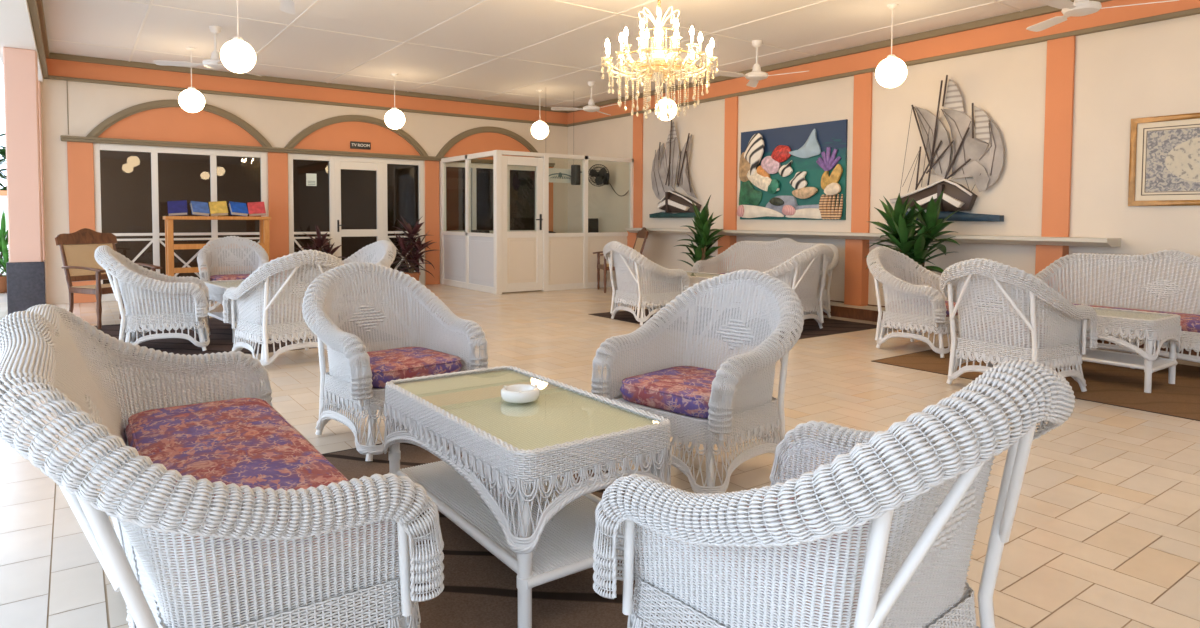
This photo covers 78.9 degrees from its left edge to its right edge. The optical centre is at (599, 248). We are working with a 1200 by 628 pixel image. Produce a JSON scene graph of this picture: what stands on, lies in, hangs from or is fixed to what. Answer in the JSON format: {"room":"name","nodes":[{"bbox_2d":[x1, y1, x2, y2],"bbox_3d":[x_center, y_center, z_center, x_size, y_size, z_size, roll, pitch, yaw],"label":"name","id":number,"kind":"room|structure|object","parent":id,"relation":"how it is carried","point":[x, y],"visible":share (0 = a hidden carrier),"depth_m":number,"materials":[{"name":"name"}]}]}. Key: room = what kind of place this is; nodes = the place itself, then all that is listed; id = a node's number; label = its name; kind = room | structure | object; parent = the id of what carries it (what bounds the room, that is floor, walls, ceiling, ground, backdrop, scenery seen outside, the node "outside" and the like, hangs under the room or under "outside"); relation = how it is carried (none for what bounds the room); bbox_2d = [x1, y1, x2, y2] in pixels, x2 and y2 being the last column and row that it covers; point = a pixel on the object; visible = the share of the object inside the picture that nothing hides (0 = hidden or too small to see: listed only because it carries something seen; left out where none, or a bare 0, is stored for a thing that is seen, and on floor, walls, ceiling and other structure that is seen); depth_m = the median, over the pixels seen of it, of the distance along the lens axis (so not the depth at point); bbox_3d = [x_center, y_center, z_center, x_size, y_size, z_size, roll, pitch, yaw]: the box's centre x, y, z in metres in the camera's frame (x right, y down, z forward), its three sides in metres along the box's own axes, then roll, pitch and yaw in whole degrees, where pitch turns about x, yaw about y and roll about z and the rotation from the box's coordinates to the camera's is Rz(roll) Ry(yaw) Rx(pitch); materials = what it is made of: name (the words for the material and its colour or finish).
{"room":"hotel lobby","nodes":[
{"label":"hotel lobby","id":0,"kind":"room"},
{"bbox_2d":[40,78,567,303],"bbox_3d":[-4.102,-1.021,12.299,8.410,3.370,0.150,-1,3,-36],"label":"wall","id":1,"kind":"structure","parent":0,"point":[278,122],"depth_m":10.96,"materials":[{"name":"beige paint"}]},
{"bbox_2d":[67,141,95,302],"bbox_3d":[-7.122,-0.357,10.029,0.290,2.206,0.030,-1,3,-36],"label":"trim","id":2,"kind":"structure","parent":1,"relation":"attached to","point":[79,154],"depth_m":10.00,"materials":[{"name":"orange paint"}]},
{"bbox_2d":[86,100,271,149],"bbox_3d":[-6.085,-1.839,10.685,2.400,0.668,0.075,-1,3,-36],"label":"trim","id":3,"kind":"structure","parent":1,"relation":"attached to","point":[99,129],"depth_m":10.50,"materials":[{"name":"brown paint"}]},
{"bbox_2d":[93,143,266,301],"bbox_3d":[-6.135,-0.382,10.805,2.220,2.200,0.070,-1,3,-36],"label":"window","id":4,"kind":"structure","parent":1,"relation":"in","point":[133,185],"depth_m":10.66,"materials":[{"name":"glass"}]},
{"bbox_2d":[98,107,262,146],"bbox_3d":[-6.102,-1.809,10.709,2.139,0.520,0.020,-1,3,-36],"label":"trim","id":5,"kind":"structure","parent":1,"relation":"attached to","point":[172,124],"depth_m":10.66,"materials":[{"name":"orange paint"}]},
{"bbox_2d":[268,152,288,281],"bbox_3d":[-5.072,-0.410,11.512,0.290,2.206,0.030,-1,3,-36],"label":"trim","id":6,"kind":"structure","parent":1,"relation":"attached to","point":[277,162],"depth_m":11.49,"materials":[{"name":"orange paint"}]},
{"bbox_2d":[46,58,566,123],"bbox_3d":[-4.030,-2.514,12.172,8.380,0.235,0.030,-1,3,-36],"label":"trim","id":7,"kind":"structure","parent":1,"relation":"attached to","point":[65,68],"depth_m":11.44,"materials":[{"name":"orange paint"}]},
{"bbox_2d":[60,135,554,166],"bbox_3d":[-4.091,-1.570,12.127,7.850,0.072,0.100,-1,3,-36],"label":"trim","id":8,"kind":"structure","parent":1,"relation":"attached to","point":[63,138],"depth_m":11.17,"materials":[{"name":"brown paint"}]},
{"bbox_2d":[48,75,566,126],"bbox_3d":[-4.022,-2.379,12.165,8.380,0.045,0.060,-1,3,-36],"label":"trim","id":9,"kind":"structure","parent":1,"relation":"attached to","point":[50,76],"depth_m":11.44,"materials":[{"name":"brown paint"}]},
{"bbox_2d":[49,52,566,112],"bbox_3d":[-4.016,-2.663,12.147,8.380,0.075,0.075,-1,3,-36],"label":"trim","id":10,"kind":"structure","parent":1,"relation":"attached to","point":[58,56],"depth_m":11.39,"materials":[{"name":"brown paint"}]},
{"bbox_2d":[288,154,334,286],"bbox_3d":[-4.684,-0.420,11.854,0.720,2.200,0.070,-1,3,-36],"label":"door","id":11,"kind":"structure","parent":1,"relation":"in","point":[309,206],"depth_m":11.84,"materials":[{"name":"white paint"}]},
{"bbox_2d":[284,115,427,155],"bbox_3d":[-4.008,-1.893,12.188,2.410,0.668,0.075,-1,3,-36],"label":"trim","id":12,"kind":"structure","parent":1,"relation":"attached to","point":[300,136],"depth_m":12.08,"materials":[{"name":"brown paint"}]},
{"bbox_2d":[294,122,420,155],"bbox_3d":[-4.024,-1.863,12.212,2.148,0.520,0.020,-1,3,-36],"label":"trim","id":13,"kind":"structure","parent":1,"relation":"attached to","point":[337,136],"depth_m":12.17,"materials":[{"name":"orange paint"}]},
{"bbox_2d":[334,156,383,261],"bbox_3d":[-4.046,-0.445,12.277,0.810,2.180,0.133,-1,3,-36],"label":"door","id":14,"kind":"structure","parent":1,"relation":"in","point":[358,180],"depth_m":12.28,"materials":[{"name":"white paint"}]},
{"bbox_2d":[383,159,423,284],"bbox_3d":[-3.441,-0.452,12.754,0.730,2.200,0.070,-1,3,-36],"label":"window","id":15,"kind":"structure","parent":1,"relation":"in","point":[403,180],"depth_m":12.75,"materials":[{"name":"black glass"}]},
{"bbox_2d":[425,160,439,284],"bbox_3d":[-2.993,-0.464,13.016,0.265,2.206,0.030,-1,3,-36],"label":"trim","id":16,"kind":"structure","parent":1,"relation":"attached to","point":[432,209],"depth_m":13.00,"materials":[{"name":"orange paint"}]},
{"bbox_2d":[444,132,529,159],"bbox_3d":[-2.019,-1.915,13.662,2.008,0.520,0.020,-1,3,-36],"label":"trim","id":17,"kind":"structure","parent":1,"relation":"attached to","point":[486,141],"depth_m":13.57,"materials":[{"name":"orange paint"}]},
{"bbox_2d":[439,162,535,283],"bbox_3d":[-2.056,-0.487,13.756,2.090,2.200,0.070,-1,3,-36],"label":"window","id":18,"kind":"structure","parent":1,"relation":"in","point":[521,180],"depth_m":13.71,"materials":[{"name":"glass"}]},
{"bbox_2d":[436,126,540,157],"bbox_3d":[-2.003,-1.946,13.638,2.260,0.665,0.075,-1,3,-36],"label":"trim","id":19,"kind":"structure","parent":1,"relation":"attached to","point":[459,137],"depth_m":13.48,"materials":[{"name":"brown paint"}]},
{"bbox_2d":[440,150,501,293],"bbox_3d":[-2.201,-0.450,12.243,0.100,2.250,2.150,-1,3,-36],"label":"wall","id":20,"kind":"structure","parent":0,"point":[469,260],"depth_m":12.16,"materials":[{"name":"white paint"}]},
{"bbox_2d":[42,0,1069,107],"bbox_3d":[2.229,-2.372,3.651,8.530,0.127,21.470,-1,3,-36],"label":"ceiling","id":21,"kind":"structure","parent":0,"point":[493,27],"depth_m":8.64,"materials":[{"name":"white paint"}]},
{"bbox_2d":[0,0,42,82],"bbox_3d":[-1.368,-2.083,1.058,0.350,0.520,21.470,-1,3,-36],"label":"beam","id":22,"kind":"structure","parent":21,"relation":"attached to","point":[16,29],"depth_m":6.91,"materials":[{"name":"white"}]},
{"bbox_2d":[27,0,48,78],"bbox_3d":[-1.159,-1.902,1.125,0.060,0.045,21.320,-1,3,-36],"label":"trim","id":23,"kind":"structure","parent":22,"relation":"attached to","point":[32,4],"depth_m":7.40,"materials":[{"name":"brown paint"}]},
{"bbox_2d":[179,47,204,112],"bbox_3d":[-5.279,-2.177,9.422,0.300,0.830,0.300,-1,3,-36],"label":"pendant lamp","id":24,"kind":"object","parent":21,"relation":"hanging from","point":[191,100],"visible":1,"depth_m":9.35,"materials":[{"name":"white glass"}]},
{"bbox_2d":[153,26,261,76],"bbox_3d":[-4.368,-2.312,8.511,1.158,0.475,1.013,1,3,19],"label":"ceiling fan","id":25,"kind":"object","parent":21,"relation":"hanging from","point":[215,62],"visible":0.94,"depth_m":8.32,"materials":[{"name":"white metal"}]},
{"bbox_2d":[220,0,255,72],"bbox_3d":[-3.374,-2.058,6.792,0.300,0.830,0.300,-1,3,-36],"label":"pendant lamp","id":26,"kind":"object","parent":21,"relation":"hanging from","point":[236,55],"visible":1,"depth_m":6.71,"materials":[{"name":"white glass"}]},
{"bbox_2d":[385,74,404,128],"bbox_3d":[-3.126,-2.237,11.103,0.300,0.830,0.300,-1,3,-36],"label":"pendant lamp","id":27,"kind":"object","parent":21,"relation":"hanging from","point":[394,118],"visible":1,"depth_m":11.02,"materials":[{"name":"white glass"}]},
{"bbox_2d":[549,168,570,182],"bbox_3d":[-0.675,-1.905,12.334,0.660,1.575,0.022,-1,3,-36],"label":"board","id":28,"kind":"object","parent":21,"relation":"hanging from","point":[556,175],"visible":0.72,"depth_m":12.35,"materials":[{"name":"white"}]},
{"bbox_2d":[551,81,615,114],"bbox_3d":[-0.074,-2.430,11.784,1.158,0.475,1.013,1,3,25],"label":"ceiling fan","id":29,"kind":"object","parent":21,"relation":"hanging from","point":[591,107],"visible":1,"depth_m":11.60,"materials":[{"name":"white plastic"}]},
{"bbox_2d":[601,0,717,119],"bbox_3d":[0.484,-1.752,5.992,0.959,1.338,0.966,-1,3,-36],"label":"crystal chandelier","id":30,"kind":"object","parent":21,"relation":"hanging from","point":[657,67],"visible":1,"depth_m":5.91,"materials":[{"name":"gold metal"}]},
{"bbox_2d":[710,40,806,86],"bbox_3d":[1.932,-2.306,9.065,1.158,0.475,1.013,0,2,5],"label":"ceiling fan","id":31,"kind":"object","parent":21,"relation":"hanging from","point":[756,74],"visible":1,"depth_m":8.85,"materials":[{"name":"white plastic"}]},
{"bbox_2d":[875,3,906,87],"bbox_3d":[2.962,-2.054,7.403,0.300,0.830,0.300,-1,3,-36],"label":"pendant lamp","id":32,"kind":"object","parent":21,"relation":"hanging from","point":[891,72],"visible":1,"depth_m":7.32,"materials":[{"name":"white glass"}]},
{"bbox_2d":[1026,0,1178,31],"bbox_3d":[3.973,-2.175,6.167,1.158,0.475,1.013,0,2,-3],"label":"ceiling fan","id":33,"kind":"object","parent":21,"relation":"hanging from","point":[1077,8],"visible":1,"depth_m":5.95,"materials":[{"name":"white plastic"}]},
{"bbox_2d":[502,150,633,290],"bbox_3d":[-0.483,-0.441,12.222,2.660,2.250,0.090,-1,3,-36],"label":"wall","id":34,"kind":"structure","parent":0,"point":[569,260],"depth_m":12.28,"materials":[{"name":"white paint"}]},
{"bbox_2d":[502,155,542,292],"bbox_3d":[-1.226,-0.390,11.639,0.770,2.150,0.115,-1,3,-36],"label":"door","id":35,"kind":"structure","parent":34,"relation":"in","point":[522,251],"depth_m":11.68,"materials":[{"name":"white paint"}]},
{"bbox_2d":[0,284,1199,627],"bbox_3d":[-4.588,0.994,5.866,17.400,0.120,33.200,-1,3,-36],"label":"floor","id":36,"kind":"structure","parent":0,"point":[1105,533],"depth_m":3.44,"materials":[{"name":"beige tile"}]},
{"bbox_2d":[0,210,8,292],"bbox_3d":[-9.371,0.035,11.171,1.619,1.305,1.500,-1,3,-30],"label":"palm","id":37,"kind":"object","parent":36,"relation":"on","point":[4,250],"visible":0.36,"depth_m":11.25,"materials":[{"name":"green plant"}]},
{"bbox_2d":[3,47,42,261],"bbox_3d":[-6.253,-0.647,7.921,0.280,2.970,0.320,-1,3,-36],"label":"pillar","id":38,"kind":"structure","parent":36,"relation":"on","point":[20,66],"depth_m":7.78,"materials":[{"name":"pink paint"}]},
{"bbox_2d":[6,260,46,314],"bbox_3d":[-6.258,0.487,7.969,0.324,0.700,0.364,-1,3,-36],"label":"plinth","id":39,"kind":"object","parent":36,"relation":"on","point":[26,281],"visible":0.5,"depth_m":7.81,"materials":[{"name":"stone"}]},
{"bbox_2d":[38,81,44,259],"bbox_3d":[-7.496,-0.728,9.723,0.120,2.970,0.300,-1,3,-36],"label":"pillar","id":40,"kind":"structure","parent":36,"relation":"on","point":[39,84],"depth_m":9.63,"materials":[{"name":"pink paint"}]},
{"bbox_2d":[55,228,162,328],"bbox_3d":[-5.474,0.304,8.115,0.832,1.058,0.708,1,3,24],"label":"wooden armchair","id":41,"kind":"object","parent":36,"relation":"on","point":[77,249],"visible":0.63,"depth_m":8.07,"materials":[{"name":"brown wood"}]},
{"bbox_2d":[163,216,270,295],"bbox_3d":[-5.553,0.128,10.626,1.360,1.200,0.360,-1,3,-36],"label":"wooden rack","id":42,"kind":"object","parent":36,"relation":"on","point":[170,246],"visible":0.49,"depth_m":10.31,"materials":[{"name":"brown wood"}]},
{"bbox_2d":[163,216,270,219],"bbox_3d":[-5.551,-0.446,10.601,1.360,0.050,0.360,-1,3,-36],"label":"shelf","id":43,"kind":"object","parent":42,"relation":"attached to","point":[164,217],"depth_m":10.42,"materials":[{"name":"brown wood"}]},
{"bbox_2d":[197,236,269,312],"bbox_3d":[-4.717,0.309,9.402,0.838,0.940,0.870,-1,3,-29],"label":"wicker armchair","id":44,"kind":"object","parent":36,"relation":"on","point":[204,261],"visible":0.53,"depth_m":9.57,"materials":[{"name":"white wicker"}]},
{"bbox_2d":[210,274,255,280],"bbox_3d":[-4.671,0.390,9.321,0.566,0.109,0.562,-1,3,-29],"label":"seat cushion","id":45,"kind":"object","parent":44,"relation":"on","point":[213,277],"depth_m":9.13,"materials":[{"name":"fabric"}]},
{"bbox_2d":[94,316,402,367],"bbox_3d":[-3.741,0.865,7.524,2.504,0.004,2.724,-1,3,-36],"label":"rug","id":46,"kind":"object","parent":36,"relation":"on","point":[221,336],"visible":0.13,"depth_m":6.96,"materials":[{"name":"carpet"}]},
{"bbox_2d":[94,245,209,352],"bbox_3d":[-3.996,0.433,6.543,0.870,0.940,0.838,-1,3,-27],"label":"wicker armchair","id":47,"kind":"object","parent":46,"relation":"on","point":[162,310],"visible":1,"depth_m":6.30,"materials":[{"name":"white wicker"}]},
{"bbox_2d":[204,279,289,341],"bbox_3d":[-3.632,0.611,7.467,0.581,0.509,1.130,-2,3,-42],"label":"wicker coffee table","id":48,"kind":"object","parent":46,"relation":"on","point":[216,289],"visible":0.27,"depth_m":7.33,"materials":[{"name":"white wicker"}]},
{"bbox_2d":[305,240,396,325],"bbox_3d":[-2.719,0.375,8.060,0.838,0.940,0.870,2,3,42],"label":"wicker armchair","id":49,"kind":"object","parent":46,"relation":"on","point":[375,250],"visible":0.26,"depth_m":8.23,"materials":[{"name":"white wicker"}]},
{"bbox_2d":[222,249,345,369],"bbox_3d":[-2.557,0.462,6.012,0.870,0.940,0.838,3,3,44],"label":"wicker armchair","id":50,"kind":"object","parent":36,"relation":"on","point":[252,316],"visible":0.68,"depth_m":5.77,"materials":[{"name":"white wicker"}]},
{"bbox_2d":[296,225,346,268],"bbox_3d":[-4.447,0.154,11.560,0.898,1.081,0.679,-1,3,-36],"label":"cordyline","id":51,"kind":"object","parent":36,"relation":"on","point":[319,241],"visible":0.38,"depth_m":11.54,"materials":[{"name":"red plant"}]},
{"bbox_2d":[391,216,435,286],"bbox_3d":[-3.195,0.046,12.418,1.004,1.236,0.845,-1,3,-36],"label":"cordyline","id":52,"kind":"object","parent":36,"relation":"on","point":[414,256],"visible":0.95,"depth_m":12.34,"materials":[{"name":"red plant"}]},
{"bbox_2d":[263,433,709,627],"bbox_3d":[-0.458,1.085,2.652,1.744,0.004,2.774,-1,3,-36],"label":"rug","id":53,"kind":"object","parent":36,"relation":"on","point":[480,590],"visible":0.09,"depth_m":2.33,"materials":[{"name":"brown carpet"}]},
{"bbox_2d":[0,304,443,627],"bbox_3d":[-1.258,0.629,2.219,0.888,0.936,1.955,-1,3,-36],"label":"wicker sofa","id":54,"kind":"object","parent":53,"relation":"on","point":[237,520],"visible":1,"depth_m":1.61,"materials":[{"name":"white wicker"}]},
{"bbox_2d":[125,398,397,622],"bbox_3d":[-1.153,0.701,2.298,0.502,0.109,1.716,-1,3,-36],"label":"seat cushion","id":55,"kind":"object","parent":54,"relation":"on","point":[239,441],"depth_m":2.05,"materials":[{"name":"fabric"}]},
{"bbox_2d":[302,261,487,460],"bbox_3d":[-1.166,0.553,4.036,0.830,0.935,0.868,-2,3,-43],"label":"wicker armchair","id":56,"kind":"object","parent":53,"relation":"on","point":[362,372],"visible":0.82,"depth_m":4.01,"materials":[{"name":"white wicker"}]},
{"bbox_2d":[367,347,461,387],"bbox_3d":[-1.103,0.631,3.972,0.566,0.109,0.562,-2,3,-43],"label":"seat cushion","id":57,"kind":"object","parent":56,"relation":"on","point":[387,364],"depth_m":3.85,"materials":[{"name":"fabric"}]},
{"bbox_2d":[383,366,671,627],"bbox_3d":[-0.313,0.813,2.652,0.611,0.539,1.141,-1,3,-36],"label":"wicker coffee table","id":58,"kind":"object","parent":53,"relation":"on","point":[540,524],"visible":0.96,"depth_m":2.35,"materials":[{"name":"white wicker"}]},
{"bbox_2d":[401,451,637,575],"bbox_3d":[-0.318,0.912,2.653,0.451,0.007,1.070,-1,3,-36],"label":"shelf","id":59,"kind":"object","parent":58,"relation":"attached to","point":[564,546],"depth_m":2.47,"materials":[{"name":"white wicker"}]},
{"bbox_2d":[501,384,539,402],"bbox_3d":[-0.290,0.528,2.656,0.142,0.045,0.142,-1,3,-36],"label":"ashtray","id":60,"kind":"object","parent":58,"relation":"on","point":[516,393],"visible":1,"depth_m":2.61,"materials":[{"name":"white ceramic"}]},
{"bbox_2d":[593,359,1074,627],"bbox_3d":[0.532,0.661,1.652,0.830,0.935,0.868,-2,3,-40],"label":"wicker armchair","id":61,"kind":"object","parent":53,"relation":"on","point":[798,550],"visible":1,"depth_m":1.39,"materials":[{"name":"white wicker"}]},
{"bbox_2d":[593,227,648,292],"bbox_3d":[0.346,0.172,12.032,0.832,1.058,0.708,0,2,-10],"label":"wooden armchair","id":62,"kind":"object","parent":36,"relation":"on","point":[642,234],"visible":0.52,"depth_m":12.01,"materials":[{"name":"brown wood"}]},
{"bbox_2d":[591,269,803,493],"bbox_3d":[0.511,0.583,3.512,0.830,0.935,0.868,3,3,44],"label":"wicker armchair","id":63,"kind":"object","parent":36,"relation":"on","point":[714,400],"visible":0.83,"depth_m":3.44,"materials":[{"name":"white wicker"}]},
{"bbox_2d":[620,366,737,417],"bbox_3d":[0.446,0.660,3.449,0.566,0.109,0.562,3,3,44],"label":"seat cushion","id":64,"kind":"object","parent":63,"relation":"on","point":[674,391],"depth_m":3.30,"materials":[{"name":"fabric"}]},
{"bbox_2d":[674,195,724,296],"bbox_3d":[1.490,-0.015,10.636,0.791,1.551,0.720,0,2,-9],"label":"dracaena","id":65,"kind":"object","parent":36,"relation":"on","point":[703,240],"visible":0.83,"depth_m":10.53,"materials":[{"name":"green plant"}]},
{"bbox_2d":[589,308,876,345],"bbox_3d":[1.530,0.843,8.623,2.174,0.004,2.724,-1,3,-36],"label":"rug","id":66,"kind":"object","parent":36,"relation":"on","point":[811,328],"visible":0.34,"depth_m":8.22,"materials":[{"name":"carpet"}]},
{"bbox_2d":[603,241,689,325],"bbox_3d":[0.487,0.373,8.465,0.870,0.940,0.838,-1,3,-30],"label":"wicker armchair","id":67,"kind":"object","parent":66,"relation":"on","point":[633,291],"visible":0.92,"depth_m":8.24,"materials":[{"name":"white wicker"}]},
{"bbox_2d":[624,281,677,293],"bbox_3d":[0.570,0.448,8.517,0.562,0.109,0.566,-1,3,-30],"label":"seat cushion","id":68,"kind":"object","parent":67,"relation":"on","point":[661,287],"depth_m":8.26,"materials":[{"name":"fabric"}]},
{"bbox_2d":[656,271,743,321],"bbox_3d":[1.218,0.568,9.002,0.581,0.509,1.130,-1,3,-36],"label":"wicker coffee table","id":69,"kind":"object","parent":66,"relation":"on","point":[697,277],"visible":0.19,"depth_m":8.74,"materials":[{"name":"white wicker"}]},
{"bbox_2d":[692,238,838,317],"bbox_3d":[2.150,0.334,9.457,0.905,0.948,1.964,-1,3,-36],"label":"wicker sofa","id":70,"kind":"object","parent":66,"relation":"on","point":[766,246],"visible":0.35,"depth_m":9.82,"materials":[{"name":"white wicker"}]},
{"bbox_2d":[737,244,833,328],"bbox_3d":[2.047,0.404,7.887,0.838,0.940,0.870,-2,3,-43],"label":"wicker armchair","id":71,"kind":"object","parent":66,"relation":"on","point":[804,278],"visible":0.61,"depth_m":7.67,"materials":[{"name":"white wicker"}]},
{"bbox_2d":[865,188,959,330],"bbox_3d":[3.401,0.113,7.957,0.971,1.537,1.007,1,3,24],"label":"dracaena","id":72,"kind":"object","parent":36,"relation":"on","point":[901,227],"visible":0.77,"depth_m":7.81,"materials":[{"name":"green plant"}]},
{"bbox_2d":[872,346,1199,420],"bbox_3d":[3.904,0.979,5.654,2.014,0.004,2.724,-1,3,-36],"label":"rug","id":73,"kind":"object","parent":36,"relation":"on","point":[1119,386],"visible":0.38,"depth_m":5.33,"materials":[{"name":"brown carpet"}]},
{"bbox_2d":[866,246,977,357],"bbox_3d":[2.951,0.455,6.772,0.838,0.940,0.870,-2,3,-39],"label":"wicker armchair","id":74,"kind":"object","parent":73,"relation":"on","point":[910,312],"visible":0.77,"depth_m":6.60,"materials":[{"name":"white wicker"}]},
{"bbox_2d":[890,299,964,316],"bbox_3d":[3.011,0.535,6.700,0.566,0.109,0.562,-2,3,-39],"label":"seat cushion","id":75,"kind":"object","parent":74,"relation":"on","point":[898,307],"depth_m":6.51,"materials":[{"name":"fabric"}]},
{"bbox_2d":[939,258,1097,399],"bbox_3d":[2.881,0.524,5.127,0.870,0.940,0.838,-1,3,-32],"label":"wicker armchair","id":76,"kind":"object","parent":73,"relation":"on","point":[986,331],"visible":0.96,"depth_m":4.95,"materials":[{"name":"white wicker"}]},
{"bbox_2d":[964,321,1055,347],"bbox_3d":[2.962,0.599,5.181,0.562,0.109,0.566,-1,3,-32],"label":"seat cushion","id":77,"kind":"object","parent":76,"relation":"on","point":[1046,338],"depth_m":4.96,"materials":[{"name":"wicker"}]},
{"bbox_2d":[994,302,1180,392],"bbox_3d":[3.705,0.722,5.621,0.581,0.509,1.130,-1,3,-36],"label":"wicker coffee table","id":78,"kind":"object","parent":73,"relation":"on","point":[1161,328],"visible":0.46,"depth_m":5.21,"materials":[{"name":"white wicker"}]},
{"bbox_2d":[1080,348,1172,367],"bbox_3d":[3.705,0.805,5.625,0.439,0.007,1.060,-1,3,-36],"label":"shelf","id":79,"kind":"object","parent":78,"relation":"attached to","point":[1128,360],"depth_m":5.36,"materials":[{"name":"white wicker"}]},
{"bbox_2d":[1010,249,1199,368],"bbox_3d":[4.617,0.487,6.086,0.905,0.948,1.964,-1,3,-36],"label":"wicker sofa","id":80,"kind":"object","parent":73,"relation":"on","point":[1189,322],"visible":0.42,"depth_m":6.34,"materials":[{"name":"white wicker"}]},
{"bbox_2d":[1045,302,1199,332],"bbox_3d":[4.508,0.571,6.011,0.512,0.109,1.716,-1,3,-36],"label":"seat cushion","id":81,"kind":"object","parent":80,"relation":"on","point":[1189,323],"depth_m":5.66,"materials":[{"name":"fabric"}]},
{"bbox_2d":[568,14,1199,313],"bbox_3d":[5.615,-0.719,6.180,0.150,3.370,21.470,-1,3,-36],"label":"wall","id":82,"kind":"structure","parent":0,"point":[1121,75],"depth_m":7.97,"materials":[{"name":"beige paint"}]},
{"bbox_2d":[588,164,609,186],"bbox_3d":[0.028,-1.343,13.385,0.433,0.409,0.350,-1,3,-36],"label":"wall fan","id":83,"kind":"object","parent":82,"relation":"attached to","point":[601,177],"visible":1,"depth_m":13.32,"materials":[{"name":"black plastic"}]},
{"bbox_2d":[633,113,642,227],"bbox_3d":[0.664,-1.353,12.845,0.035,2.030,0.250,-1,3,-36],"label":"trim","id":84,"kind":"structure","parent":82,"relation":"attached to","point":[637,121],"depth_m":12.81,"materials":[{"name":"orange paint"}]},
{"bbox_2d":[649,119,700,217],"bbox_3d":[1.183,-1.312,11.971,0.215,1.610,1.233,-1,3,-36],"label":"relief","id":85,"kind":"object","parent":82,"relation":"attached to","point":[664,167],"visible":0.98,"depth_m":11.96,"materials":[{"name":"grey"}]},
{"bbox_2d":[723,96,737,229],"bbox_3d":[1.977,-1.270,11.032,0.035,2.030,0.250,-1,3,-36],"label":"trim","id":86,"kind":"structure","parent":82,"relation":"attached to","point":[731,104],"depth_m":11.01,"materials":[{"name":"orange paint"}]},
{"bbox_2d":[737,119,847,219],"bbox_3d":[2.586,-1.048,10.098,0.149,1.290,1.828,-1,3,-36],"label":"relief","id":87,"kind":"object","parent":82,"relation":"attached to","point":[799,172],"visible":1,"depth_m":10.00,"materials":[{"name":"multicoloured paint"}]},
{"bbox_2d":[567,0,1111,112],"bbox_3d":[5.576,-2.360,5.984,0.075,0.075,21.320,-1,3,-36],"label":"trim","id":88,"kind":"structure","parent":82,"relation":"attached to","point":[1043,10],"depth_m":8.84,"materials":[{"name":"brown paint"}]},
{"bbox_2d":[844,239,868,305],"bbox_3d":[3.249,0.338,9.233,0.150,0.980,0.250,-1,3,-36],"label":"trim","id":89,"kind":"structure","parent":82,"relation":"attached to","point":[856,250],"depth_m":9.16,"materials":[{"name":"orange paint"}]},
{"bbox_2d":[851,72,872,232],"bbox_3d":[3.302,-1.187,9.203,0.035,2.030,0.250,-1,3,-36],"label":"trim","id":90,"kind":"structure","parent":82,"relation":"attached to","point":[862,101],"depth_m":9.18,"materials":[{"name":"orange paint"}]},
{"bbox_2d":[625,228,1120,246],"bbox_3d":[2.706,-0.190,9.811,0.330,0.080,7.280,-1,3,-36],"label":"ledge shelf","id":91,"kind":"object","parent":82,"relation":"attached to","point":[1028,240],"visible":0.96,"depth_m":8.00,"materials":[{"name":"beige paint"}]},
{"bbox_2d":[567,0,1199,123],"bbox_3d":[5.593,-2.211,6.003,0.030,0.235,21.320,-1,3,-36],"label":"trim","id":92,"kind":"structure","parent":82,"relation":"attached to","point":[1012,31],"depth_m":8.40,"materials":[{"name":"orange paint"}]},
{"bbox_2d":[567,8,1199,126],"bbox_3d":[5.581,-2.076,6.000,0.060,0.045,21.320,-1,3,-36],"label":"trim","id":93,"kind":"structure","parent":82,"relation":"attached to","point":[1194,11],"depth_m":8.05,"materials":[{"name":"brown paint"}]},
{"bbox_2d":[679,288,1199,355],"bbox_3d":[5.391,0.909,5.986,0.510,0.130,21.300,-1,3,-36],"label":"baseboard","id":94,"kind":"structure","parent":82,"relation":"attached to","point":[837,311],"depth_m":8.72,"materials":[{"name":"brown wood"}]},
{"bbox_2d":[890,75,1003,221],"bbox_3d":[3.871,-1.130,8.261,0.215,1.646,1.314,-1,3,-36],"label":"relief","id":95,"kind":"object","parent":82,"relation":"attached to","point":[972,156],"visible":0.91,"depth_m":8.13,"materials":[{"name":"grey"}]},
{"bbox_2d":[1035,245,1068,300],"bbox_3d":[4.577,0.421,7.400,0.150,0.980,0.250,-1,3,-36],"label":"trim","id":96,"kind":"structure","parent":82,"relation":"attached to","point":[1046,255],"depth_m":7.35,"materials":[{"name":"orange paint"}]},
{"bbox_2d":[1041,36,1075,236],"bbox_3d":[4.630,-1.104,7.370,0.035,2.030,0.250,-1,3,-36],"label":"trim","id":97,"kind":"structure","parent":82,"relation":"attached to","point":[1060,65],"depth_m":7.35,"materials":[{"name":"orange paint"}]},
{"bbox_2d":[1128,113,1199,205],"bbox_3d":[5.374,-0.787,6.345,0.034,0.820,1.305,-1,3,-36],"label":"framed picture","id":98,"kind":"object","parent":82,"relation":"attached to","point":[1164,161],"visible":1,"depth_m":6.65,"materials":[{"name":"paper"}]},
{"bbox_2d":[1145,128,1199,191],"bbox_3d":[5.378,-0.787,6.348,0.002,0.556,1.041,-1,3,-36],"label":"print","id":99,"kind":"object","parent":98,"relation":"attached to","point":[1172,155],"depth_m":6.61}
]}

